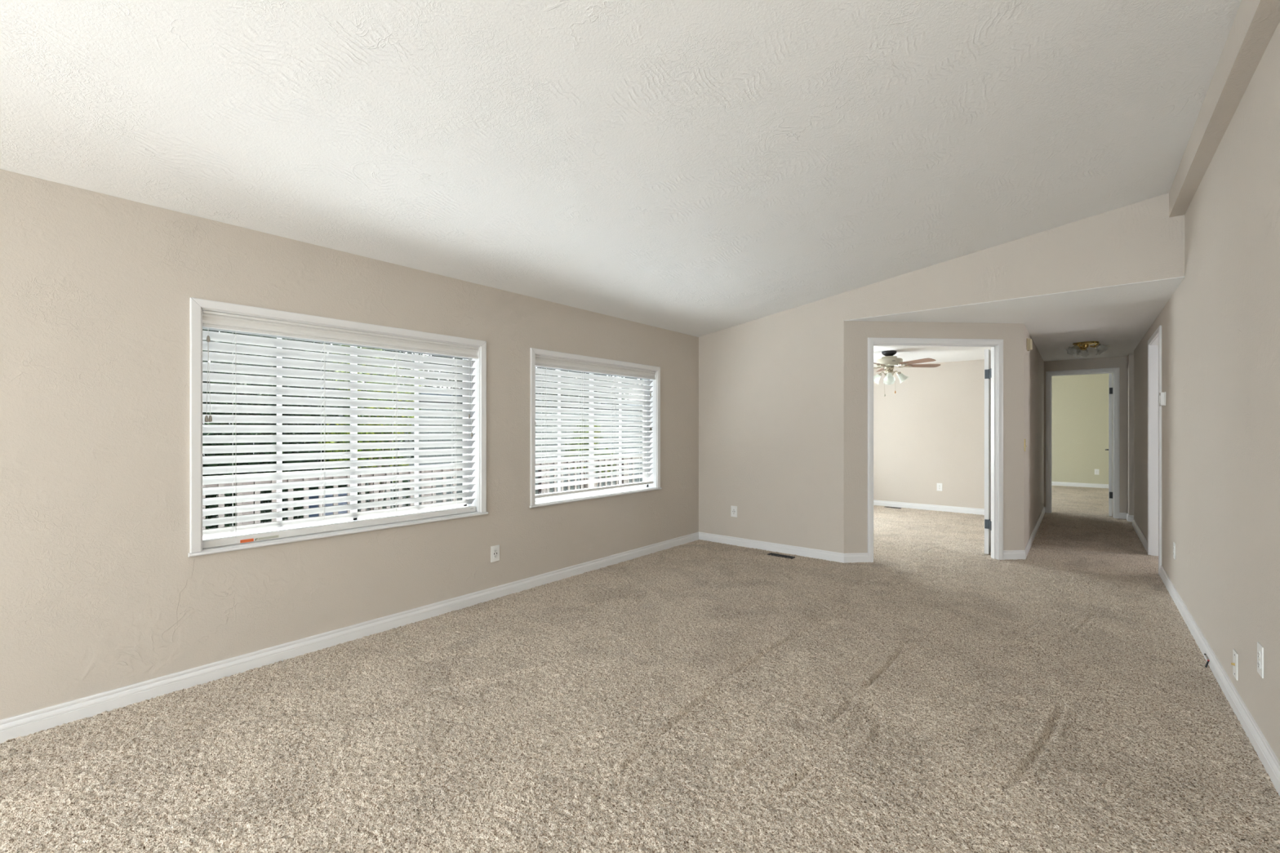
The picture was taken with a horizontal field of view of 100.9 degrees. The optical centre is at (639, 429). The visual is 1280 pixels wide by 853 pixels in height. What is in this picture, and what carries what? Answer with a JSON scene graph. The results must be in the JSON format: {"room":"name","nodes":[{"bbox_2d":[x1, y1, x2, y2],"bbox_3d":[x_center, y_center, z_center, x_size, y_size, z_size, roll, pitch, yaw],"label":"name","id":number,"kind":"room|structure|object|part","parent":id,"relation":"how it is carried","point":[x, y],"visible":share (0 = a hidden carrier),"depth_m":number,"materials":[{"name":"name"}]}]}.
{"room":"empty living room","nodes":[
{"label":"empty living room","id":0,"kind":"room"},
{"bbox_2d":[0,168,698,719],"bbox_3d":[-2.455,0.040,2.312,0.151,2.600,9.654,0,0,40],"label":"wall","id":1,"kind":"structure","parent":0,"point":[101,590],"depth_m":2.50,"materials":[{"name":"beige paint"}]},
{"bbox_2d":[188,297,488,557],"bbox_3d":[-1.687,-0.008,3.218,0.172,1.248,1.662,0,0,40],"label":"window","id":2,"kind":"structure","parent":1,"relation":"in","point":[197,305],"depth_m":2.96,"materials":[{"name":"white paint"}]},
{"bbox_3d":[-1.987,0.003,2.941,0.014,1.129,0.782,0,0,40],"label":"sash","id":3,"kind":"part","parent":2,"relation":"part of","materials":[{"name":"white plastic"}]},
{"bbox_3d":[-1.629,0.607,3.169,0.022,0.019,1.662,0,0,40],"label":"sill","id":4,"kind":"part","parent":2,"relation":"part of","materials":[{"name":"white paint"}]},
{"bbox_3d":[-1.678,0.598,3.205,0.102,0.005,1.557,0,0,40],"label":"sill","id":5,"kind":"part","parent":2,"relation":"part of","materials":[{"name":"white paint"}]},
{"bbox_2d":[202,309,478,549],"bbox_3d":[-1.677,0.002,3.203,0.087,1.181,1.541,0,0,40],"label":"window blind","id":6,"kind":"object","parent":2,"relation":"attached to","point":[211,320],"visible":0.92,"depth_m":3.05,"materials":[{"name":"white plastic"}]},
{"bbox_3d":[-2.136,-0.247,2.610,0.002,0.365,0.009,0,0,40],"label":"pull cord","id":7,"kind":"part","parent":6,"relation":"part of","materials":[{"name":"grey plastic"}]},
{"bbox_3d":[-2.131,-0.247,2.615,0.002,0.365,0.010,0,0,40],"label":"pull cord","id":8,"kind":"part","parent":6,"relation":"part of","materials":[{"name":"white fabric"}]},
{"bbox_3d":[-1.686,0.572,3.208,0.053,0.040,1.537,0,0,40],"label":"rail","id":9,"kind":"part","parent":6,"relation":"part of","materials":[{"name":"white plastic"}]},
{"bbox_3d":[-1.690,0.011,3.205,0.058,1.091,1.254,0,0,40],"label":"ladder cord","id":10,"kind":"part","parent":6,"relation":"part of","materials":[{"name":"white fabric"}]},
{"bbox_3d":[-1.515,0.003,3.534,0.014,1.129,0.790,0,0,40],"label":"sash","id":11,"kind":"part","parent":2,"relation":"part of","materials":[{"name":"white plastic"}]},
{"bbox_3d":[-1.736,0.003,3.254,0.040,1.185,1.559,0,0,40],"label":"vinyl frame","id":12,"kind":"part","parent":2,"relation":"part of","materials":[{"name":"white plastic"}]},
{"bbox_2d":[0,532,698,743],"bbox_3d":[-2.369,1.207,2.287,0.014,0.106,9.484,0,0,40],"label":"baseboard","id":13,"kind":"structure","parent":1,"relation":"attached to","point":[43,719],"depth_m":2.79,"materials":[{"name":"white paint"}]},
{"bbox_2d":[490,544,499,562],"bbox_3d":[-1.059,0.911,3.867,0.008,0.117,0.074,0,0,40],"label":"power outlet","id":14,"kind":"object","parent":1,"relation":"attached to","point":[495,550],"visible":1,"depth_m":3.86,"materials":[{"name":"white plastic"}]},
{"bbox_2d":[493,548,497,558],"bbox_3d":[-1.058,0.911,3.866,0.003,0.066,0.033,0,0,40],"label":"receptacle","id":15,"kind":"object","parent":14,"relation":"attached to","point":[495,549],"depth_m":3.87,"materials":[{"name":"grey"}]},
{"bbox_2d":[529,347,662,508],"bbox_3d":[-0.377,-0.008,4.793,0.172,1.248,1.664,0,0,40],"label":"window","id":16,"kind":"structure","parent":1,"relation":"in","point":[655,477],"depth_m":4.75,"materials":[{"name":"white paint"}]},
{"bbox_3d":[-0.677,0.003,4.516,0.014,1.129,0.782,0,0,40],"label":"sash","id":17,"kind":"part","parent":16,"relation":"part of","materials":[{"name":"white plastic"}]},
{"bbox_3d":[-0.426,0.003,4.829,0.040,1.185,1.561,0,0,40],"label":"vinyl frame","id":18,"kind":"part","parent":16,"relation":"part of","materials":[{"name":"white plastic"}]},
{"bbox_3d":[-0.367,0.598,4.780,0.102,0.005,1.559,0,0,40],"label":"sill","id":19,"kind":"part","parent":16,"relation":"part of","materials":[{"name":"white paint"}]},
{"bbox_2d":[535,355,656,498],"bbox_3d":[-0.366,-0.018,4.778,0.087,1.141,1.543,0,0,40],"label":"window blind","id":20,"kind":"object","parent":16,"relation":"attached to","point":[542,362],"visible":0.89,"depth_m":4.69,"materials":[{"name":"white plastic"}]},
{"bbox_3d":[-0.380,-0.002,4.779,0.058,1.067,1.254,0,0,40],"label":"ladder cord","id":21,"kind":"part","parent":20,"relation":"part of","materials":[{"name":"white fabric"}]},
{"bbox_3d":[-0.376,0.540,4.783,0.053,0.024,1.539,0,0,40],"label":"rail","id":22,"kind":"part","parent":20,"relation":"part of","materials":[{"name":"white plastic"}]},
{"bbox_3d":[-0.319,0.607,4.744,0.022,0.019,1.664,0,0,40],"label":"sill","id":23,"kind":"part","parent":16,"relation":"part of","materials":[{"name":"white paint"}]},
{"bbox_3d":[-0.204,0.003,5.109,0.014,1.129,0.790,0,0,40],"label":"sash","id":24,"kind":"part","parent":16,"relation":"part of","materials":[{"name":"white plastic"}]},
{"bbox_2d":[0,0,1241,367],"bbox_3d":[1.033,-1.367,2.595,5.150,0.722,14.550,0,0,40],"label":"ceiling","id":25,"kind":"structure","parent":0,"point":[698,168],"depth_m":2.29,"materials":[{"name":"white paint"}]},
{"bbox_2d":[873,350,940,396],"bbox_3d":[3.189,-0.714,6.853,1.248,0.585,1.267,0,0,40],"label":"ceiling fan","id":26,"kind":"object","parent":25,"relation":"hanging from","point":[889,361],"visible":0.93,"depth_m":6.76,"materials":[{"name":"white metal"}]},
{"bbox_3d":[3.069,-0.654,6.913,0.126,0.142,0.132,0,0,-27],"label":"lamp shade","id":27,"kind":"part","parent":26,"relation":"part of","materials":[{"name":"white glass"}]},
{"bbox_3d":[3.152,-0.654,6.689,0.126,0.142,0.132,0,0,-13],"label":"lamp shade","id":28,"kind":"part","parent":26,"relation":"part of","materials":[{"name":"white glass"}]},
{"bbox_3d":[3.386,-0.654,6.776,0.126,0.142,0.132,0,0,-27],"label":"lamp shade","id":29,"kind":"part","parent":26,"relation":"part of","materials":[{"name":"white glass"}]},
{"bbox_3d":[3.377,-0.822,6.441,0.135,0.029,0.460,0,0,-20],"label":"blade","id":30,"kind":"part","parent":26,"relation":"part of","materials":[{"name":"brown wood"}]},
{"bbox_3d":[3.658,-0.822,6.861,0.460,0.029,0.135,0,0,-2],"label":"blade","id":31,"kind":"part","parent":26,"relation":"part of","materials":[{"name":"brown wood"}]},
{"bbox_2d":[1072,341,1100,350],"bbox_3d":[5.218,-0.926,6.167,0.406,0.160,0.391,0,0,40],"label":"ceiling light","id":32,"kind":"object","parent":25,"relation":"attached to","point":[1085,344],"visible":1,"depth_m":6.12,"materials":[{"name":"gold metal"}]},
{"bbox_3d":[5.110,-0.961,6.152,0.095,0.057,0.064,0,0,13],"label":"light arm","id":33,"kind":"part","parent":32,"relation":"part of","materials":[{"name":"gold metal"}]},
{"bbox_3d":[5.239,-0.961,6.083,0.094,0.057,0.065,0,0,40],"label":"light arm","id":34,"kind":"part","parent":32,"relation":"part of","materials":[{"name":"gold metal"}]},
{"bbox_2d":[0,485,1279,852],"bbox_3d":[2.962,1.243,4.170,6.200,0.035,19.800,0,0,40],"label":"floor","id":35,"kind":"structure","parent":0,"point":[935,694],"depth_m":2.19,"materials":[{"name":"beige carpet"}]},
{"bbox_2d":[767,552,795,559],"bbox_3d":[1.373,1.236,5.146,0.260,0.011,0.068,0,0,40],"label":"floor vent","id":36,"kind":"object","parent":35,"relation":"in","point":[770,553],"visible":1,"depth_m":5.14,"materials":[{"name":"brown metal"}]},
{"bbox_2d":[1204,653,1209,667],"bbox_3d":[2.964,1.212,2.759,0.028,0.060,0.061,0,0,40],"label":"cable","id":37,"kind":"object","parent":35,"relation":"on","point":[1205,655],"visible":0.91,"depth_m":2.75,"materials":[{"name":"black"}]},
{"bbox_2d":[873,359,984,508],"bbox_3d":[4.337,0.157,8.229,2.822,2.366,0.100,0,0,40],"label":"wall","id":38,"kind":"structure","parent":0,"point":[928,433],"depth_m":8.06,"materials":[{"name":"beige paint"}]},
{"bbox_2d":[873,499,984,515],"bbox_3d":[4.320,1.207,8.169,2.772,0.106,0.014,0,0,40],"label":"baseboard","id":39,"kind":"structure","parent":38,"relation":"attached to","point":[900,504],"depth_m":8.06,"materials":[{"name":"white paint"}]},
{"bbox_2d":[937,483,942,491],"bbox_3d":[4.533,0.878,7.997,0.074,0.117,0.008,0,0,40],"label":"power outlet","id":40,"kind":"object","parent":38,"relation":"attached to","point":[939,485],"visible":1,"depth_m":7.99,"materials":[{"name":"white plastic"}]},
{"bbox_2d":[844,320,1023,553],"bbox_3d":[2.774,0.157,5.013,1.773,2.366,0.078,0,0,-4],"label":"wall","id":41,"kind":"structure","parent":0,"point":[856,333],"depth_m":4.96,"materials":[{"name":"beige paint"}]},
{"bbox_2d":[844,552,868,563],"bbox_3d":[2.009,1.207,4.910,0.244,0.106,0.014,0,0,-4],"label":"baseboard","id":42,"kind":"structure","parent":41,"relation":"attached to","point":[861,557],"depth_m":4.91,"materials":[{"name":"white paint"}]},
{"bbox_2d":[867,337,1003,562],"bbox_3d":[3.029,0.191,5.109,1.832,2.098,0.484,0,0,-21],"label":"door","id":43,"kind":"structure","parent":41,"relation":"in","point":[993,358],"depth_m":5.01,"materials":[{"name":"white paint"}]},
{"bbox_3d":[3.599,0.207,5.419,0.041,1.745,0.420,0,0,41],"label":"panel","id":44,"kind":"part","parent":43,"relation":"part of","materials":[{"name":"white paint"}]},
{"bbox_2d":[1003,550,1026,559],"bbox_3d":[3.556,1.207,5.024,0.223,0.106,0.014,0,0,-4],"label":"baseboard","id":45,"kind":"structure","parent":41,"relation":"attached to","point":[1007,554],"depth_m":5.02,"materials":[{"name":"white paint"}]},
{"bbox_2d":[698,192,1184,553],"bbox_3d":[2.160,-0.151,4.752,3.824,2.983,0.100,0,0,40],"label":"wall","id":46,"kind":"structure","parent":0,"point":[771,387],"depth_m":5.07,"materials":[{"name":"beige paint"}]},
{"bbox_2d":[730,506,737,517],"bbox_3d":[1.004,0.880,5.644,0.074,0.117,0.008,0,0,40],"label":"power outlet","id":47,"kind":"object","parent":46,"relation":"attached to","point":[733,508],"visible":1,"depth_m":5.64,"materials":[{"name":"white plastic"}]},
{"bbox_2d":[698,532,844,563],"bbox_3d":[1.273,1.207,5.415,1.612,0.106,0.014,0,0,40],"label":"baseboard","id":48,"kind":"structure","parent":46,"relation":"attached to","point":[830,556],"depth_m":5.33,"materials":[{"name":"white paint"}]},
{"bbox_2d":[1023,324,1044,550],"bbox_3d":[4.804,0.157,6.498,0.110,2.366,3.705,0,0,40],"label":"wall","id":49,"kind":"structure","parent":0,"point":[1033,362],"depth_m":5.92,"materials":[{"name":"beige paint"}]},
{"bbox_2d":[1026,337,1032,351],"bbox_3d":[3.911,-0.850,5.306,0.042,0.116,0.110,0,0,40],"label":"door chime","id":50,"kind":"object","parent":49,"relation":"attached to","point":[1028,341],"visible":1,"depth_m":5.27,"materials":[{"name":"beige plastic"}]},
{"bbox_2d":[1024,506,1044,557],"bbox_3d":[4.834,1.207,6.437,0.014,0.106,3.661,0,0,40],"label":"baseboard","id":51,"kind":"structure","parent":49,"relation":"attached to","point":[1032,537],"depth_m":5.99,"materials":[{"name":"white paint"}]},
{"bbox_2d":[1051,373,1112,484],"bbox_3d":[8.820,-0.110,11.914,5.100,2.900,0.100,0,0,40],"label":"wall","id":52,"kind":"structure","parent":0,"point":[1079,402],"depth_m":11.34,"materials":[{"name":"beige paint"}]},
{"bbox_2d":[1051,481,1108,488],"bbox_3d":[8.784,1.207,11.870,4.900,0.106,0.014,0,0,40],"label":"baseboard","id":53,"kind":"structure","parent":52,"relation":"attached to","point":[1053,483],"depth_m":11.32,"materials":[{"name":"white paint"}]},
{"bbox_2d":[1094,469,1098,475],"bbox_3d":[9.645,0.905,11.158,0.074,0.117,0.008,0,0,40],"label":"power outlet","id":54,"kind":"object","parent":52,"relation":"attached to","point":[1096,471],"visible":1,"depth_m":11.16,"materials":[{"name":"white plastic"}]},
{"bbox_2d":[1044,355,1127,512],"bbox_3d":[6.045,0.157,7.875,1.800,2.366,0.100,0,0,40],"label":"wall","id":55,"kind":"structure","parent":0,"point":[1121,362],"depth_m":7.31,"materials":[{"name":"beige paint"}]},
{"bbox_2d":[1045,367,1119,518],"bbox_3d":[6.576,0.191,7.873,0.821,2.098,0.812,0,0,40],"label":"door","id":56,"kind":"structure","parent":55,"relation":"in","point":[1113,379],"depth_m":7.47,"materials":[{"name":"white paint"}]},
{"bbox_3d":[6.872,0.207,7.713,0.039,1.745,0.500,0,0,42],"label":"panel","id":57,"kind":"part","parent":56,"relation":"part of","materials":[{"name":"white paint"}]},
{"bbox_2d":[1119,512,1127,519],"bbox_3d":[6.665,1.207,7.285,0.085,0.106,0.014,0,0,40],"label":"baseboard","id":58,"kind":"structure","parent":55,"relation":"attached to","point":[1122,515],"depth_m":7.28,"materials":[{"name":"white paint"}]},
{"bbox_2d":[1127,353,1133,515],"bbox_3d":[7.104,0.157,6.844,1.153,2.366,0.330,0,0,40],"label":"wall","id":59,"kind":"structure","parent":0,"point":[1131,357],"depth_m":7.07,"materials":[{"name":"beige paint"}]},
{"bbox_2d":[1127,515,1133,521],"bbox_3d":[6.854,1.207,6.829,0.817,0.106,0.014,0,0,40],"label":"baseboard","id":60,"kind":"structure","parent":59,"relation":"attached to","point":[1130,518],"depth_m":7.07,"materials":[{"name":"white paint"}]},
{"bbox_2d":[1133,21,1279,761],"bbox_3d":[1.933,-0.185,1.403,0.110,3.050,13.870,0,0,40],"label":"wall","id":61,"kind":"structure","parent":0,"point":[1220,326],"depth_m":2.47,"materials":[{"name":"beige paint"}]},
{"bbox_2d":[1132,519,1147,552],"bbox_3d":[5.692,1.207,6.018,0.014,0.106,1.994,0,0,40],"label":"baseboard","id":62,"kind":"structure","parent":61,"relation":"attached to","point":[1137,530],"depth_m":5.91,"materials":[{"name":"white paint"}]},
{"bbox_2d":[1147,325,1161,575],"bbox_3d":[5.097,0.177,4.550,0.986,2.125,0.995,0,0,40],"label":"door","id":63,"kind":"structure","parent":61,"relation":"in","point":[1154,343],"depth_m":5.17,"materials":[{"name":"white paint"}]},
{"bbox_2d":[1158,391,1165,406],"bbox_3d":[4.259,-0.244,4.313,0.036,0.112,0.124,0,0,40],"label":"thermostat","id":64,"kind":"object","parent":61,"relation":"attached to","point":[1162,397],"visible":1,"depth_m":4.27,"materials":[{"name":"white plastic"}]},
{"bbox_2d":[1173,542,1175,559],"bbox_3d":[3.894,0.888,3.852,0.008,0.117,0.074,0,0,40],"label":"power outlet","id":65,"kind":"object","parent":61,"relation":"attached to","point":[1174,544],"visible":1,"depth_m":3.84,"materials":[{"name":"white plastic"}]},
{"bbox_2d":[1160,565,1279,796],"bbox_3d":[0.962,1.207,0.334,0.014,0.106,10.745,0,0,40],"label":"baseboard","id":66,"kind":"structure","parent":61,"relation":"attached to","point":[1264,752],"depth_m":2.34,"materials":[{"name":"white paint"}]},
{"bbox_2d":[1168,0,1279,217],"bbox_3d":[0.547,-1.514,-0.134,0.094,0.197,9.494,0,0,40],"label":"beam","id":67,"kind":"structure","parent":61,"relation":"attached to","point":[1255,23],"depth_m":2.25,"materials":[{"name":"beige paint"}]},
{"bbox_2d":[1231,648,1238,680],"bbox_3d":[2.635,1.044,2.345,0.015,0.117,0.074,0,0,40],"label":"wall plate","id":68,"kind":"object","parent":61,"relation":"attached to","point":[1235,656],"visible":1,"depth_m":2.33,"materials":[{"name":"white plastic"}]},
{"bbox_2d":[1257,641,1263,678],"bbox_3d":[2.369,0.882,2.020,0.008,0.117,0.074,0,0,40],"label":"power outlet","id":69,"kind":"object","parent":61,"relation":"attached to","point":[1260,648],"visible":1,"depth_m":2.01,"materials":[{"name":"white plastic"}]},
{"bbox_2d":[1257,660,1260,669],"bbox_3d":[2.368,0.901,2.021,0.003,0.029,0.034,0,0,40],"label":"receptacle","id":70,"kind":"object","parent":69,"relation":"attached to","point":[1258,661],"depth_m":2.02,"materials":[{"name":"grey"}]},
{"bbox_2d":[1257,650,1260,658],"bbox_3d":[2.368,0.863,2.021,0.003,0.029,0.034,0,0,40],"label":"receptacle","id":71,"kind":"object","parent":69,"relation":"attached to","point":[1258,651],"depth_m":2.02,"materials":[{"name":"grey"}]},
{"label":"outside","id":72,"kind":"structure","parent":0,"visible":0},
{"bbox_3d":[-1.983,1.420,5.228,2.834,0.040,12.500,0,0,40],"label":"floor","id":73,"kind":"structure","parent":72,"visible":0},
{"bbox_2d":[202,453,642,529],"bbox_3d":[-2.923,1.086,6.010,0.090,1.308,12.300,0,0,40],"label":"deck railing","id":74,"kind":"object","parent":73,"relation":"on","point":[544,491],"visible":0.15,"depth_m":5.91,"materials":[{"name":"white wood"}]},
{"bbox_3d":[-3.742,1.105,5.026,0.088,1.270,0.088,0,0,40],"label":"post","id":75,"kind":"part","parent":74,"relation":"part of","materials":[{"name":"white wood"}]},
{"bbox_3d":[-2.923,0.483,6.010,0.090,0.103,12.300,0,0,40],"label":"rail","id":76,"kind":"part","parent":74,"relation":"part of","materials":[{"name":"white wood"}]},
{"bbox_3d":[-2.590,1.105,6.410,0.088,1.270,0.088,0,0,40],"label":"post","id":77,"kind":"part","parent":74,"relation":"part of","materials":[{"name":"white wood"}]},
{"bbox_3d":[-1.439,1.105,7.793,0.088,1.270,0.088,0,0,40],"label":"post","id":78,"kind":"part","parent":74,"relation":"part of","materials":[{"name":"white wood"}]},
{"bbox_3d":[-0.287,1.105,9.177,0.088,1.270,0.088,0,0,40],"label":"post","id":79,"kind":"part","parent":74,"relation":"part of","materials":[{"name":"white wood"}]},
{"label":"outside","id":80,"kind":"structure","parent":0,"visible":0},
{"bbox_3d":[-14.239,1.890,21.607,37.050,0.200,65.000,0,0,40],"label":"ground","id":81,"kind":"structure","parent":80,"visible":0},
{"bbox_2d":[207,330,395,399],"bbox_3d":[-7.326,-0.723,9.304,3.496,5.062,5.919,0,0,40],"label":"tree","id":82,"kind":"object","parent":81,"relation":"on","point":[211,331],"visible":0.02,"depth_m":9.76,"materials":[{"name":"green plant"}]},
{"bbox_2d":[202,328,414,528],"bbox_3d":[-5.864,0.125,6.137,1.751,3.404,6.567,0,0,40],"label":"hedge","id":83,"kind":"object","parent":81,"relation":"on","point":[206,413],"visible":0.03,"depth_m":6.92,"materials":[{"name":"green plant"}]},
{"bbox_2d":[308,493,346,517],"bbox_3d":[-3.518,1.245,5.998,0.480,1.090,0.380,0,0,40],"label":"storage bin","id":84,"kind":"object","parent":81,"relation":"on","point":[344,494],"visible":0.03,"depth_m":5.88,"materials":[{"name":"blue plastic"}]},
{"bbox_3d":[-3.518,0.720,5.998,0.480,0.040,0.380,0,0,40],"label":"lid","id":85,"kind":"part","parent":84,"relation":"part of","materials":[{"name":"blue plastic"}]},
{"bbox_2d":[318,345,426,511],"bbox_3d":[-3.396,0.318,6.786,0.987,2.960,1.354,0,0,40],"label":"leafy shrub","id":86,"kind":"object","parent":81,"relation":"on","point":[375,433],"visible":0.12,"depth_m":6.65,"materials":[{"name":"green plant"}]},
{"bbox_2d":[202,403,642,527],"bbox_3d":[-0.242,0.669,14.515,0.080,2.242,30.005,0,0,40],"label":"fence","id":87,"kind":"object","parent":81,"relation":"on","point":[636,480],"visible":0.02,"depth_m":10.54,"materials":[{"name":"wood"}]},
{"bbox_3d":[-0.232,0.570,14.504,0.050,1.540,30.000,0,0,40],"label":"fence rail","id":88,"kind":"part","parent":87,"relation":"part of","materials":[{"name":"white wood"}]},
{"bbox_2d":[275,359,642,411],"bbox_3d":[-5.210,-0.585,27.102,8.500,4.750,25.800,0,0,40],"label":"tree","id":89,"kind":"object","parent":81,"relation":"on","point":[393,359],"visible":0.02,"depth_m":19.44,"materials":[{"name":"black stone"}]},
{"bbox_2d":[392,351,642,409],"bbox_3d":[-3.466,-0.999,17.855,3.826,5.584,10.194,0,0,40],"label":"tree","id":90,"kind":"object","parent":81,"relation":"on","point":[393,351],"visible":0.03,"depth_m":17.20,"materials":[{"name":"green plant"}]},
{"bbox_2d":[564,419,615,488],"bbox_3d":[-1.020,0.782,11.157,0.789,2.047,1.425,0,0,40],"label":"young shrub","id":91,"kind":"object","parent":81,"relation":"on","point":[596,483],"visible":0.11,"depth_m":11.00,"materials":[{"name":"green plant"}]}
]}

